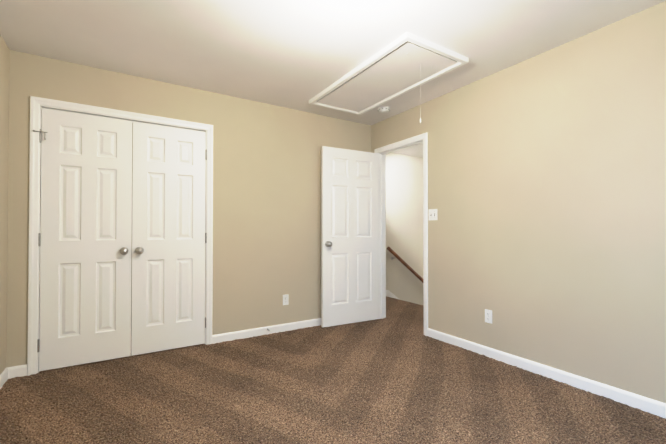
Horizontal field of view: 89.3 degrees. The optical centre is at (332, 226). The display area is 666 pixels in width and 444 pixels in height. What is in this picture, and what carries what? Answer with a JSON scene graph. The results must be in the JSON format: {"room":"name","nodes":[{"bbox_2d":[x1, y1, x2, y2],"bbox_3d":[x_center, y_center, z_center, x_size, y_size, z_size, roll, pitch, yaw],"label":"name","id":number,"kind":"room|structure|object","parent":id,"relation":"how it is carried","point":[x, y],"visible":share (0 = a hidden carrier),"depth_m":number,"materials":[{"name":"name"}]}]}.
{"room":"empty bedroom","nodes":[
{"label":"empty bedroom","id":0,"kind":"room"},
{"bbox_2d":[0,35,9,373],"bbox_3d":[-1.344,-0.121,0.687,0.110,2.440,4.420,0,-1,-32],"label":"wall","id":1,"kind":"structure","parent":0,"point":[4,99],"depth_m":2.41,"materials":[{"name":"beige paint"}]},
{"bbox_2d":[0,368,7,388],"bbox_3d":[-1.291,1.058,0.707,0.014,0.083,4.200,0,-1,-32],"label":"baseboard","id":2,"kind":"structure","parent":1,"relation":"attached to","point":[3,376],"depth_m":2.40,"materials":[{"name":"white wood"}]},
{"bbox_2d":[131,123,132,324],"bbox_3d":[-1.432,-0.084,4.056,3.527,2.440,0.110,0,-1,-32],"label":"wall","id":3,"kind":"structure","parent":0,"point":[131,258],"depth_m":3.55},
{"bbox_2d":[6,50,370,366],"bbox_3d":[-0.989,-0.091,3.449,3.417,2.440,0.110,0,-1,-32],"label":"wall","id":4,"kind":"structure","parent":0,"point":[266,207],"depth_m":3.40,"materials":[{"name":"beige paint"}]},
{"bbox_2d":[6,364,26,378],"bbox_3d":[-2.355,1.078,2.510,0.119,0.083,0.014,0,-1,-32],"label":"baseboard","id":5,"kind":"structure","parent":4,"relation":"attached to","point":[17,371],"depth_m":2.51,"materials":[{"name":"white wood"}]},
{"bbox_2d":[37,108,131,370],"bbox_3d":[-1.993,0.095,2.737,0.614,2.030,0.109,0,-1,-32],"label":"closet door leaf","id":6,"kind":"structure","parent":4,"relation":"in","point":[85,239],"depth_m":2.74,"materials":[{"name":"white wood"}]},
{"bbox_2d":[27,96,212,375],"bbox_3d":[-1.768,0.086,2.960,1.260,2.075,0.111,0,-1,-32],"label":"door frame","id":7,"kind":"structure","parent":4,"relation":"attached to","point":[95,114],"depth_m":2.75,"materials":[{"name":"white wood"}]},
{"bbox_2d":[131,121,206,355],"bbox_3d":[-1.468,0.098,3.064,0.614,2.030,0.109,0,-1,-32],"label":"closet door leaf","id":8,"kind":"structure","parent":4,"relation":"in","point":[169,237],"depth_m":3.07,"materials":[{"name":"white wood"}]},
{"bbox_2d":[212,318,320,343],"bbox_3d":[-0.336,1.091,3.770,1.956,0.083,0.014,0,-1,-32],"label":"baseboard","id":9,"kind":"structure","parent":4,"relation":"attached to","point":[234,335],"depth_m":3.52,"materials":[{"name":"white wood"}]},
{"bbox_2d":[283,294,288,304],"bbox_3d":[-0.514,0.792,3.666,0.070,0.114,0.007,0,-1,-32],"label":"outlet","id":10,"kind":"object","parent":4,"relation":"attached to","point":[286,299],"visible":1,"depth_m":3.67,"materials":[{"name":"white plastic"}]},
{"bbox_2d":[0,296,665,443],"bbox_3d":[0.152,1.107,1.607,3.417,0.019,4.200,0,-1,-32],"label":"carpet floor","id":11,"kind":"structure","parent":0,"point":[357,382],"depth_m":2.17,"materials":[{"name":"brown carpet"}]},
{"bbox_2d":[0,0,665,157],"bbox_3d":[1.704,-1.363,3.193,7.920,0.100,5.420,0,-1,-32],"label":"ceiling","id":12,"kind":"structure","parent":0,"point":[296,54],"depth_m":2.33,"materials":[{"name":"paint"}]},
{"bbox_2d":[378,106,389,112],"bbox_3d":[0.561,-1.288,3.716,0.132,0.040,0.132,0,-1,-32],"label":"smoke detector","id":13,"kind":"object","parent":12,"relation":"attached to","point":[384,109],"visible":0.98,"depth_m":3.68,"materials":[{"name":"white plastic"}]},
{"bbox_2d":[309,32,468,114],"bbox_3d":[0.404,-1.297,3.061,0.655,0.036,1.425,0,-1,-32],"label":"attic hatch","id":14,"kind":"object","parent":12,"relation":"attached to","point":[404,63],"visible":1,"depth_m":2.85,"materials":[{"name":"white wood"}]},
{"bbox_2d":[386,153,422,304],"bbox_3d":[1.841,1.272,6.379,4.283,5.100,0.110,0,-1,-32],"label":"wall","id":15,"kind":"structure","parent":0,"point":[404,207],"depth_m":5.97,"materials":[{"name":"paint"}]},
{"bbox_2d":[386,290,399,299],"bbox_3d":[2.172,2.348,6.500,3.100,2.535,0.014,0,-1,-32],"label":"trim","id":16,"kind":"structure","parent":15,"relation":"attached to","point":[390,294],"depth_m":5.76,"materials":[{"name":"white wood"}]},
{"bbox_2d":[387,247,422,282],"bbox_3d":[2.357,1.631,6.571,3.435,2.580,0.104,0,-1,-32],"label":"stair handrail","id":17,"kind":"object","parent":15,"relation":"attached to","point":[405,264],"visible":0.23,"depth_m":5.83,"materials":[{"name":"brown wood"}]},
{"bbox_2d":[371,1,665,402],"bbox_3d":[1.384,-0.096,2.978,0.110,2.440,5.420,0,-1,-32],"label":"wall","id":18,"kind":"structure","parent":0,"point":[547,201],"depth_m":2.44,"materials":[{"name":"beige paint"}]},
{"bbox_2d":[374,132,427,335],"bbox_3d":[0.808,0.076,3.899,0.148,2.116,0.857,0,-1,-32],"label":"door frame","id":19,"kind":"structure","parent":18,"relation":"attached to","point":[382,268],"depth_m":4.00,"materials":[{"name":"white wood"}]},
{"bbox_2d":[321,146,378,326],"bbox_3d":[0.223,0.108,3.969,0.788,2.030,0.182,0,-1,-28],"label":"door leaf","id":20,"kind":"structure","parent":19,"relation":"attached to","point":[349,236],"depth_m":3.94,"materials":[{"name":"white wood"}]},
{"bbox_2d":[428,209,437,220],"bbox_3d":[1.018,-0.126,3.446,0.016,0.116,0.116,0,-1,-32],"label":"switch plate","id":21,"kind":"object","parent":18,"relation":"attached to","point":[432,214],"visible":1,"depth_m":3.45,"materials":[{"name":"white plastic"}]},
{"bbox_2d":[485,309,491,323],"bbox_3d":[1.346,0.774,2.918,0.007,0.114,0.070,0,-1,-32],"label":"outlet","id":22,"kind":"object","parent":18,"relation":"attached to","point":[488,316],"visible":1,"depth_m":2.92,"materials":[{"name":"white plastic"}]},
{"bbox_2d":[427,328,665,417],"bbox_3d":[1.845,1.073,2.109,0.014,0.083,3.259,0,-1,-32],"label":"baseboard","id":23,"kind":"structure","parent":18,"relation":"attached to","point":[649,405],"depth_m":2.41,"materials":[{"name":"white wood"}]}
]}

